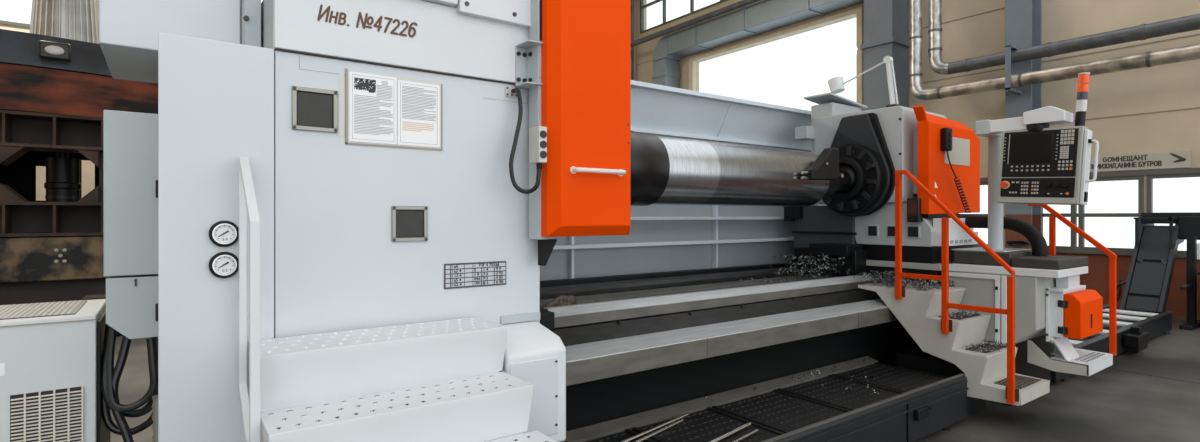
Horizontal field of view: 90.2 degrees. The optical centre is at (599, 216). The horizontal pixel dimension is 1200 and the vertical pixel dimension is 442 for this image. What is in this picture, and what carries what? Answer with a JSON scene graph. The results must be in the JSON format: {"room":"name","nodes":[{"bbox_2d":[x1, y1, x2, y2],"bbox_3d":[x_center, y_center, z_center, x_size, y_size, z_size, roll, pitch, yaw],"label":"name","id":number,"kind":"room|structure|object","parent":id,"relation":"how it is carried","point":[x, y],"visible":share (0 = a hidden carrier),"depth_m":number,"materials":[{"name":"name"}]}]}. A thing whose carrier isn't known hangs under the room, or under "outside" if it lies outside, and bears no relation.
{"room":"metal workshop","nodes":[
{"label":"metal workshop","id":0,"kind":"room"},
{"bbox_2d":[82,294,105,299],"bbox_3d":[-7.360,1.450,8.929,0.700,0.540,0.500,0,0,-36],"label":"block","id":1,"kind":"object","parent":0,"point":[94,296],"visible":0.06,"depth_m":8.72,"materials":[{"name":"grey metal"}]},
{"bbox_2d":[0,0,262,200],"bbox_3d":[-8.242,-3.580,15.582,23.000,10.600,0.300,0,0,-36],"label":"wall","id":2,"kind":"structure","parent":0,"point":[88,168],"depth_m":12.77,"materials":[{"name":"beige paint"}]},
{"bbox_2d":[0,20,29,27],"bbox_3d":[-12.262,-4.405,12.523,3.300,0.850,0.120,0,0,-36],"label":"window","id":3,"kind":"structure","parent":2,"relation":"in","point":[1,21],"depth_m":12.49,"materials":[{"name":"grey metal"}]},
{"bbox_2d":[1117,280,1125,301],"bbox_3d":[8.787,1.281,10.181,0.262,0.519,1.702,0,0,37],"label":"power cable","id":4,"kind":"object","parent":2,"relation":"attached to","point":[1121,283],"visible":0.56,"depth_m":10.50,"materials":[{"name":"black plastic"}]},
{"bbox_2d":[111,317,1199,441],"bbox_3d":[-1.268,1.819,6.249,23.300,0.202,23.600,0,0,-36],"label":"floor","id":5,"kind":"structure","parent":0,"point":[1151,394],"depth_m":5.46,"materials":[{"name":"concrete"}]},
{"bbox_2d":[0,299,110,441],"bbox_3d":[-2.564,1.067,2.604,0.637,1.307,0.652,0,0,-36],"label":"cabinet","id":6,"kind":"object","parent":5,"relation":"on","point":[51,352],"visible":1,"depth_m":2.46,"materials":[{"name":"white metal"}]},
{"bbox_2d":[0,300,86,319],"bbox_3d":[-2.583,0.417,2.616,0.480,0.009,0.491,0,0,-36],"label":"grille","id":7,"kind":"object","parent":6,"relation":"attached to","point":[64,308],"depth_m":2.65,"materials":[{"name":"grey metal"}]},
{"bbox_2d":[10,386,83,441],"bbox_3d":[-2.251,1.041,2.438,0.222,0.658,0.016,0,0,-36],"label":"grille","id":8,"kind":"object","parent":6,"relation":"attached to","point":[46,413],"depth_m":2.44,"materials":[{"name":"beige metal"}]},
{"bbox_2d":[44,152,81,201],"bbox_3d":[-9.578,0.120,10.704,0.900,3.200,0.580,0,0,-36],"label":"drum","id":9,"kind":"object","parent":5,"relation":"on","point":[62,184],"visible":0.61,"depth_m":10.53,"materials":[{"name":"black metal"}]},
{"bbox_2d":[0,29,157,304],"bbox_3d":[-10.181,-0.620,9.808,6.642,4.680,1.881,0,0,-36],"label":"machine","id":10,"kind":"object","parent":5,"relation":"on","point":[50,251],"visible":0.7,"depth_m":9.86,"materials":[{"name":"black metal"}]},
{"bbox_2d":[39,40,70,61],"bbox_3d":[-8.781,-2.660,9.642,0.380,0.280,0.195,0,0,-36],"label":"lamp","id":11,"kind":"object","parent":10,"relation":"attached to","point":[48,50],"visible":1,"depth_m":9.59,"materials":[{"name":"metal"}]},
{"bbox_2d":[30,0,99,43],"bbox_3d":[-9.560,-3.680,10.729,1.034,2.002,1.024,0,0,-36],"label":"cone","id":12,"kind":"object","parent":10,"relation":"on","point":[78,20],"visible":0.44,"depth_m":10.39,"materials":[{"name":"beige fabric"}]},
{"bbox_2d":[99,0,542,441],"bbox_3d":[-1.514,0.071,3.282,1.857,3.298,1.810,0,0,-36],"label":"headstock","id":13,"kind":"object","parent":5,"relation":"on","point":[353,237],"depth_m":2.61,"materials":[{"name":"white metal"}]},
{"bbox_2d":[103,110,157,338],"bbox_3d":[-2.108,0.040,2.724,0.205,0.960,0.515,0,0,-36],"label":"upper cabinet","id":14,"kind":"object","parent":13,"relation":"attached to","point":[130,139],"visible":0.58,"depth_m":2.52,"materials":[{"name":"grey metal"}]},
{"bbox_2d":[111,336,133,441],"bbox_3d":[-1.959,1.109,2.532,0.233,1.186,0.094,0,0,18],"label":"power cable","id":15,"kind":"object","parent":14,"relation":"hanging from","point":[122,424],"visible":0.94,"depth_m":2.53,"materials":[{"name":"black plastic"}]},
{"bbox_2d":[101,324,152,434],"bbox_3d":[-2.078,0.717,2.642,0.225,0.496,0.052,0,0,-13],"label":"power cable","id":16,"kind":"object","parent":14,"relation":"hanging from","point":[110,425],"visible":0.52,"depth_m":2.61,"materials":[{"name":"black plastic"}]},
{"bbox_2d":[100,326,157,417],"bbox_3d":[-2.039,0.675,2.604,0.230,0.394,0.078,0,0,-18],"label":"power cable","id":17,"kind":"object","parent":14,"relation":"hanging from","point":[147,408],"visible":0.36,"depth_m":2.58,"materials":[{"name":"black plastic"}]},
{"bbox_2d":[105,328,157,411],"bbox_3d":[-2.003,0.652,2.554,0.194,0.348,0.091,0,0,-15],"label":"power cable","id":18,"kind":"object","parent":14,"relation":"hanging from","point":[114,404],"visible":0.98,"depth_m":2.54,"materials":[{"name":"black plastic"}]},
{"bbox_2d":[152,395,157,441],"bbox_3d":[-1.724,1.200,2.332,0.038,1.000,0.036,0,0,-36],"label":"corrugated hose","id":19,"kind":"object","parent":13,"relation":"attached to","point":[155,397],"visible":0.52,"depth_m":2.32,"materials":[{"name":"silver metal"}]},
{"bbox_2d":[292,86,337,132],"bbox_3d":[-1.223,-0.457,2.569,0.180,0.183,0.017,0,0,-36],"label":"vent","id":20,"kind":"object","parent":13,"relation":"attached to","point":[314,108],"depth_m":2.57,"materials":[{"name":"grey metal"}]},
{"bbox_2d":[339,68,442,150],"bbox_3d":[-0.955,-0.485,2.764,0.472,0.334,0.005,0,0,-36],"label":"holder","id":21,"kind":"object","parent":13,"relation":"attached to","point":[341,75],"visible":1,"depth_m":2.69,"materials":[{"name":"grey plastic"}]},
{"bbox_2d":[349,71,396,143],"bbox_3d":[-1.025,-0.487,2.708,0.208,0.310,0.002,0,0,-36],"label":"sheet","id":22,"kind":"object","parent":21,"relation":"attached to","point":[372,97],"visible":1,"depth_m":2.71,"materials":[{"name":"white paper"}]},
{"bbox_2d":[354,77,375,92],"bbox_3d":[-1.055,-0.587,2.686,0.094,0.059,0.001,0,0,-36],"label":"picture","id":23,"kind":"object","parent":22,"relation":"attached to","point":[361,84],"depth_m":2.69,"materials":[{"name":"grey paper"}]},
{"bbox_2d":[398,80,439,146],"bbox_3d":[-0.856,-0.482,2.831,0.202,0.300,0.002,0,0,-36],"label":"sheet","id":24,"kind":"object","parent":21,"relation":"attached to","point":[418,103],"visible":1,"depth_m":2.83,"materials":[{"name":"white paper"}]},
{"bbox_2d":[402,121,433,131],"bbox_3d":[-0.859,-0.421,2.828,0.150,0.040,0.001,0,0,-36],"label":"print","id":25,"kind":"object","parent":24,"relation":"attached to","point":[407,126],"depth_m":2.83,"materials":[{"name":"beige"}]},
{"bbox_2d":[391,206,427,241],"bbox_3d":[-0.893,0.035,2.809,0.168,0.166,0.017,0,0,-36],"label":"vent","id":26,"kind":"object","parent":13,"relation":"attached to","point":[408,223],"depth_m":2.81,"materials":[{"name":"grey"}]},
{"bbox_2d":[509,88,540,193],"bbox_3d":[-0.402,-0.388,3.018,0.204,0.551,0.105,0,0,39],"label":"power cable","id":27,"kind":"object","parent":13,"relation":"attached to","point":[515,90],"visible":1,"depth_m":3.00,"materials":[{"name":"black plastic"}]},
{"bbox_2d":[529,0,556,265],"bbox_3d":[-0.286,-0.635,3.139,0.140,1.790,0.106,0,0,-36],"label":"post","id":28,"kind":"object","parent":13,"relation":"attached to","point":[546,245],"visible":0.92,"depth_m":3.09,"materials":[{"name":"grey metal"}]},
{"bbox_2d":[529,126,546,168],"bbox_3d":[-0.309,-0.340,2.999,0.048,0.210,0.106,0,0,-36],"label":"box","id":29,"kind":"object","parent":28,"relation":"attached to","point":[537,135],"visible":1,"depth_m":2.97,"materials":[{"name":"grey plastic"}]},
{"bbox_2d":[540,131,546,137],"bbox_3d":[-0.280,-0.405,2.959,0.037,0.037,0.008,0,0,-36],"label":"socket","id":30,"kind":"object","parent":29,"relation":"attached to","point":[543,134],"depth_m":2.95,"materials":[{"name":"black plastic"}]},
{"bbox_2d":[540,141,546,147],"bbox_3d":[-0.280,-0.355,2.959,0.037,0.037,0.008,0,0,-36],"label":"socket","id":31,"kind":"object","parent":29,"relation":"attached to","point":[543,144],"depth_m":2.95,"materials":[{"name":"black plastic"}]},
{"bbox_2d":[540,151,546,157],"bbox_3d":[-0.280,-0.305,2.959,0.037,0.037,0.008,0,0,-36],"label":"socket","id":32,"kind":"object","parent":29,"relation":"attached to","point":[543,154],"depth_m":2.95,"materials":[{"name":"black"}]},
{"bbox_2d":[541,0,630,236],"bbox_3d":[-0.045,-0.713,3.172,0.535,1.635,0.197,0,0,-36],"label":"guard","id":33,"kind":"object","parent":28,"relation":"attached to","point":[586,46],"visible":0.98,"depth_m":3.10,"materials":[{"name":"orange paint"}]},
{"bbox_2d":[260,317,555,441],"bbox_3d":[-0.694,1.099,2.303,1.037,1.203,1.022,0,0,-36],"label":"step platform","id":34,"kind":"object","parent":5,"relation":"on","point":[434,381],"visible":1,"depth_m":2.38,"materials":[{"name":"white metal"}]},
{"bbox_2d":[239,156,259,441],"bbox_3d":[-1.306,0.733,2.220,0.060,1.935,0.391,0,0,-36],"label":"handrail","id":35,"kind":"object","parent":34,"relation":"attached to","point":[250,405],"visible":1,"depth_m":2.07,"materials":[{"name":"white metal"}]},
{"bbox_2d":[499,312,565,441],"bbox_3d":[-0.377,1.117,2.995,0.345,1.205,0.312,0,0,-36],"label":"cover","id":36,"kind":"object","parent":5,"relation":"on","point":[534,354],"visible":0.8,"depth_m":2.91,"materials":[{"name":"grey metal"}]},
{"bbox_2d":[631,0,633,79],"bbox_3d":[1.150,-3.530,21.796,0.160,10.500,0.160,0,0,-36],"label":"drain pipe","id":37,"kind":"object","parent":5,"relation":"on","point":[632,1],"visible":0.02,"depth_m":21.72,"materials":[{"name":"brown metal"}]},
{"bbox_2d":[540,80,826,280],"bbox_3d":[1.573,0.220,6.814,7.240,3.000,0.430,0,0,-36],"label":"guard","id":38,"kind":"object","parent":5,"relation":"on","point":[661,238],"visible":0.14,"depth_m":6.45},
{"bbox_2d":[540,263,918,430],"bbox_3d":[2.288,1.140,6.239,7.760,1.160,1.602,0,0,-36],"label":"bed","id":39,"kind":"object","parent":5,"relation":"on","point":[642,342],"visible":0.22,"depth_m":4.62,"materials":[{"name":"metal"}]},
{"bbox_2d":[540,295,576,307],"bbox_3d":[-0.287,0.585,4.135,0.300,0.070,0.015,0,0,-36],"label":"scrap","id":40,"kind":"object","parent":39,"relation":"on","point":[562,300],"visible":0.86,"depth_m":4.14,"materials":[{"name":"brown metal"}]},
{"bbox_2d":[739,253,883,282],"bbox_3d":[2.111,0.550,6.043,1.376,0.334,0.923,0,0,-36],"label":"chips","id":41,"kind":"object","parent":39,"relation":"on","point":[813,262],"visible":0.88,"depth_m":6.11,"materials":[{"name":"metal"}]},
{"bbox_2d":[784,92,977,285],"bbox_3d":[3.031,-0.310,6.628,1.300,2.100,1.766,0,0,-36],"label":"tailstock","id":42,"kind":"object","parent":39,"relation":"on","point":[856,225],"visible":0.68,"depth_m":6.23,"materials":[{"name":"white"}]},
{"bbox_2d":[828,56,898,106],"bbox_3d":[2.973,-1.435,6.793,0.176,0.630,0.837,0,0,-36],"label":"work lamp","id":43,"kind":"object","parent":42,"relation":"on","point":[836,84],"visible":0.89,"depth_m":6.53,"materials":[{"name":"white metal"}]},
{"bbox_2d":[907,198,922,221],"bbox_3d":[3.120,-0.060,5.929,0.098,0.240,0.120,0,0,-36],"label":"box","id":44,"kind":"object","parent":42,"relation":"attached to","point":[914,214],"visible":1,"depth_m":5.89,"materials":[{"name":"black"}]},
{"bbox_2d":[913,105,979,217],"bbox_3d":[3.565,-0.530,6.234,1.240,1.100,0.246,0,0,-36],"label":"box","id":45,"kind":"object","parent":42,"relation":"attached to","point":[931,166],"visible":0.8,"depth_m":6.09,"materials":[{"name":"paint"}]},
{"bbox_2d":[941,127,970,212],"bbox_3d":[3.633,-0.457,6.080,0.539,0.846,0.092,0,0,-36],"label":"handset","id":46,"kind":"object","parent":45,"relation":"hanging from","point":[946,133],"visible":1,"depth_m":5.95,"materials":[{"name":"black plastic"}]},
{"bbox_2d":[957,216,1047,255],"bbox_3d":[3.862,0.184,5.911,0.124,0.376,0.945,0,0,-36],"label":"hose","id":47,"kind":"object","parent":42,"relation":"attached to","point":[1038,243],"visible":0.76,"depth_m":5.66,"materials":[{"name":"black rubber"}]},
{"bbox_2d":[563,356,968,441],"bbox_3d":[1.302,1.511,4.186,3.710,0.418,0.940,0,0,-36],"label":"pan","id":48,"kind":"object","parent":5,"relation":"on","point":[917,405],"visible":0.98,"depth_m":4.25,"materials":[{"name":"black metal"}]},
{"bbox_2d":[621,413,687,441],"bbox_3d":[0.262,1.338,3.678,0.020,0.020,0.971,0,0,42],"label":"rod","id":49,"kind":"object","parent":48,"relation":"on","point":[685,414],"visible":1,"depth_m":3.76,"materials":[{"name":"silver metal"}]},
{"bbox_2d":[635,419,683,441],"bbox_3d":[0.277,1.339,3.614,0.018,0.018,0.825,0,0,40],"label":"rod","id":50,"kind":"object","parent":48,"relation":"on","point":[680,420],"visible":1,"depth_m":3.71,"materials":[{"name":"silver metal"}]},
{"bbox_2d":[710,422,750,441],"bbox_3d":[0.722,1.337,3.598,0.022,0.022,0.712,0,0,43],"label":"rod","id":51,"kind":"object","parent":48,"relation":"on","point":[748,423],"visible":1,"depth_m":3.69,"materials":[{"name":"silver metal"}]},
{"bbox_2d":[733,429,757,441],"bbox_3d":[0.783,1.340,3.531,0.016,0.016,0.590,0,0,43],"label":"rod","id":52,"kind":"object","parent":48,"relation":"on","point":[756,430],"visible":1,"depth_m":3.64,"materials":[{"name":"silver metal"}]},
{"bbox_2d":[637,358,901,417],"bbox_3d":[1.552,1.336,4.505,2.789,0.079,0.680,0,0,-36],"label":"chips","id":53,"kind":"object","parent":48,"relation":"on","point":[868,358],"visible":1,"depth_m":4.92,"materials":[{"name":"metal"}]},
{"bbox_2d":[773,376,966,441],"bbox_3d":[1.297,1.483,4.158,3.670,0.354,0.800,0,0,-36],"label":"tray","id":54,"kind":"object","parent":48,"relation":"on","point":[804,410],"depth_m":4.39,"materials":[{"name":"black metal"}]},
{"bbox_2d":[860,0,909,110],"bbox_3d":[6.636,-3.530,13.903,0.810,10.500,0.800,0,0,-36],"label":"steel column","id":55,"kind":"structure","parent":5,"relation":"on","point":[886,22],"depth_m":13.69,"materials":[{"name":"grey metal"}]},
{"bbox_2d":[631,0,760,46],"bbox_3d":[3.830,-5.960,17.006,0.180,0.180,11.000,0,0,-36],"label":"conduit pipe","id":56,"kind":"object","parent":55,"relation":"attached to","point":[740,4],"visible":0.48,"depth_m":18.18,"materials":[{"name":"brown metal"}]},
{"bbox_2d":[858,283,1049,415],"bbox_3d":[3.138,1.190,5.402,0.630,1.060,1.355,0,0,-36],"label":"stairs","id":57,"kind":"structure","parent":5,"relation":"on","point":[919,312],"depth_m":5.20,"materials":[{"name":"metal"}]},
{"bbox_2d":[866,270,955,290],"bbox_3d":[2.931,0.601,5.704,0.622,0.158,0.672,0,0,-36],"label":"chips","id":58,"kind":"object","parent":57,"relation":"on","point":[889,280],"visible":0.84,"depth_m":5.65,"materials":[{"name":"metal"}]},
{"bbox_2d":[895,170,1018,403],"bbox_3d":[2.966,0.527,5.057,0.054,1.885,0.980,0,0,-36],"label":"stair rail","id":59,"kind":"object","parent":57,"relation":"attached to","point":[1012,393],"visible":1,"depth_m":5.07,"materials":[{"name":"orange metal"}]},
{"bbox_2d":[949,310,1006,351],"bbox_3d":[3.283,1.000,5.225,0.490,0.307,0.436,0,0,-36],"label":"chips","id":60,"kind":"object","parent":57,"relation":"on","point":[953,314],"visible":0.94,"depth_m":5.18,"materials":[{"name":"metal"}]},
{"bbox_2d":[949,247,1087,405],"bbox_3d":[3.966,1.020,5.785,1.180,1.400,1.110,0,0,-36],"label":"carriage","id":61,"kind":"object","parent":5,"relation":"on","point":[984,280],"visible":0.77,"depth_m":5.37,"materials":[{"name":"paint"}]},
{"bbox_2d":[1005,241,1030,247],"bbox_3d":[4.088,0.276,5.854,0.193,0.083,0.196,0,0,-36],"label":"coiled cable","id":62,"kind":"object","parent":61,"relation":"on","point":[1018,244],"visible":0.99,"depth_m":5.85,"materials":[{"name":"black plastic"}]},
{"bbox_2d":[975,72,1098,249],"bbox_3d":[3.805,-0.431,5.294,0.379,1.522,0.959,0,0,-20],"label":"control panel","id":63,"kind":"object","parent":61,"relation":"on","point":[1030,161],"visible":0.98,"depth_m":5.15,"materials":[{"name":"paint"}]},
{"bbox_2d":[1027,337,1112,375],"bbox_3d":[4.261,1.220,5.421,0.670,0.280,0.445,0,0,-36],"label":"step","id":64,"kind":"structure","parent":61,"relation":"attached to","point":[1071,360],"depth_m":5.28,"materials":[{"name":"paint"}]},
{"bbox_2d":[1028,204,1116,355],"bbox_3d":[4.493,0.565,5.715,0.048,1.410,0.682,0,0,-36],"label":"stair rail","id":65,"kind":"object","parent":64,"relation":"attached to","point":[1112,256],"visible":0.69,"depth_m":5.46,"materials":[{"name":"metal"}]},
{"bbox_2d":[1045,275,1102,341],"bbox_3d":[4.245,0.810,5.346,0.645,0.580,0.246,0,0,-36],"label":"box","id":66,"kind":"object","parent":61,"relation":"attached to","point":[1075,311],"visible":0.99,"depth_m":5.23,"materials":[{"name":"paint"}]},
{"bbox_2d":[1005,0,1041,249],"bbox_3d":[8.366,-3.530,11.823,0.540,10.500,0.440,0,0,-36],"label":"steel column","id":67,"kind":"structure","parent":5,"relation":"on","point":[1023,18],"depth_m":11.72,"materials":[{"name":"grey metal"}]},
{"bbox_2d":[1005,44,1022,94],"bbox_3d":[7.925,-2.805,11.452,0.610,0.870,0.100,0,0,-36],"label":"bracket","id":68,"kind":"object","parent":67,"relation":"attached to","point":[1008,48],"visible":0.89,"depth_m":11.28,"materials":[{"name":"grey metal"}]},
{"bbox_2d":[909,0,1199,99],"bbox_3d":[8.894,-5.555,9.873,0.259,6.250,7.506,0,0,-36],"label":"pipe","id":69,"kind":"object","parent":68,"relation":"attached to","point":[1191,52],"visible":1,"depth_m":11.07,"materials":[{"name":"metal"}]},
{"bbox_2d":[928,0,1199,74],"bbox_3d":[9.111,-5.803,9.830,0.270,5.755,7.182,0,0,-36],"label":"pipe","id":70,"kind":"object","parent":68,"relation":"on","point":[1145,31],"visible":1,"depth_m":10.91,"materials":[{"name":"metal"}]},
{"bbox_2d":[1051,212,1199,381],"bbox_3d":[7.131,0.830,8.148,6.480,1.780,1.090,0,0,-36],"label":"conveyor","id":71,"kind":"object","parent":5,"relation":"on","point":[1145,317],"visible":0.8,"depth_m":9.24,"materials":[{"name":"metal"}]},
{"bbox_2d":[634,0,1199,247],"bbox_3d":[8.117,-4.105,12.891,0.306,9.550,23.300,0,0,-36],"label":"wall","id":72,"kind":"structure","parent":0,"point":[1153,109],"depth_m":11.22,"materials":[{"name":"brown paint"}]},
{"bbox_2d":[640,0,727,33],"bbox_3d":[3.722,-7.605,18.752,0.120,1.950,7.550,0,0,-36],"label":"window","id":73,"kind":"structure","parent":72,"relation":"in","point":[642,6],"depth_m":20.78,"materials":[{"name":"grey metal"}]},
{"bbox_2d":[651,0,863,87],"bbox_3d":[4.239,-4.220,17.310,0.720,3.480,7.570,0,0,-36],"label":"ventilation duct","id":74,"kind":"object","parent":72,"relation":"attached to","point":[763,16],"visible":0.7,"depth_m":17.46,"materials":[{"name":"metal"}]},
{"bbox_2d":[689,7,862,110],"bbox_3d":[4.819,-3.130,17.329,0.300,4.100,6.040,0,0,-36],"label":"window","id":75,"kind":"structure","parent":72,"relation":"in","point":[857,13],"depth_m":16.30,"materials":[{"name":"white plastic"}]},
{"bbox_2d":[974,182,987,246],"bbox_3d":[7.790,-0.035,13.159,0.120,1.370,1.880,0,0,-36],"label":"window","id":76,"kind":"structure","parent":72,"relation":"in","point":[981,183],"depth_m":12.67,"materials":[{"name":"grey"}]},
{"bbox_2d":[980,168,1199,181],"bbox_3d":[10.949,-0.765,8.705,0.050,0.090,13.200,0,0,-36],"label":"trim","id":77,"kind":"structure","parent":72,"relation":"attached to","point":[1182,170],"depth_m":10.54,"materials":[{"name":"grey"}]},
{"bbox_2d":[1042,175,1143,252],"bbox_3d":[9.178,-0.035,11.251,0.120,1.370,1.600,0,0,-36],"label":"window","id":78,"kind":"structure","parent":72,"relation":"in","point":[1081,214],"depth_m":11.17,"materials":[{"name":"grey"}]},
{"bbox_2d":[1048,249,1186,257],"bbox_3d":[10.991,0.675,8.860,0.400,0.050,13.400,0,0,-36],"label":"trim","id":79,"kind":"structure","parent":72,"relation":"attached to","point":[1057,251],"depth_m":11.06,"materials":[{"name":"grey"}]},
{"bbox_2d":[1048,252,1199,318],"bbox_3d":[8.104,1.210,12.881,0.340,1.020,23.300,0,0,-36],"label":"trim","id":80,"kind":"structure","parent":72,"relation":"attached to","point":[1097,277],"depth_m":10.77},
{"bbox_2d":[1090,150,1190,171],"bbox_3d":[9.517,-0.965,10.656,0.041,0.290,1.440,0,0,-36],"label":"wall sign","id":81,"kind":"object","parent":72,"relation":"attached to","point":[1173,159],"visible":0.98,"depth_m":10.54,"materials":[{"name":"grey"}]},
{"bbox_2d":[1146,173,1199,254],"bbox_3d":[10.337,-0.035,9.658,0.120,1.370,2.260,0,0,-36],"label":"window","id":82,"kind":"structure","parent":72,"relation":"in","point":[1149,178],"depth_m":10.49,"materials":[{"name":"grey"}]},
{"bbox_3d":[-0.374,-0.365,4.155,1.007,0.600,0.600,0,0,-36],"label":"lathe chuck","id":83,"kind":"object","parent":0,"visible":0},
{"bbox_2d":[631,130,850,206],"bbox_3d":[1.277,-0.365,5.355,3.075,0.584,0.584,0,0,-36],"label":"roll","id":84,"kind":"object","parent":83,"relation":"attached to","point":[665,170],"visible":0.8,"depth_m":4.87,"materials":[{"name":"silver metal"}]},
{"bbox_2d":[801,148,843,179],"bbox_3d":[2.036,-0.483,5.513,0.539,0.314,0.122,0,0,-36],"label":"dog","id":85,"kind":"object","parent":84,"relation":"attached to","point":[826,166],"visible":1,"depth_m":5.51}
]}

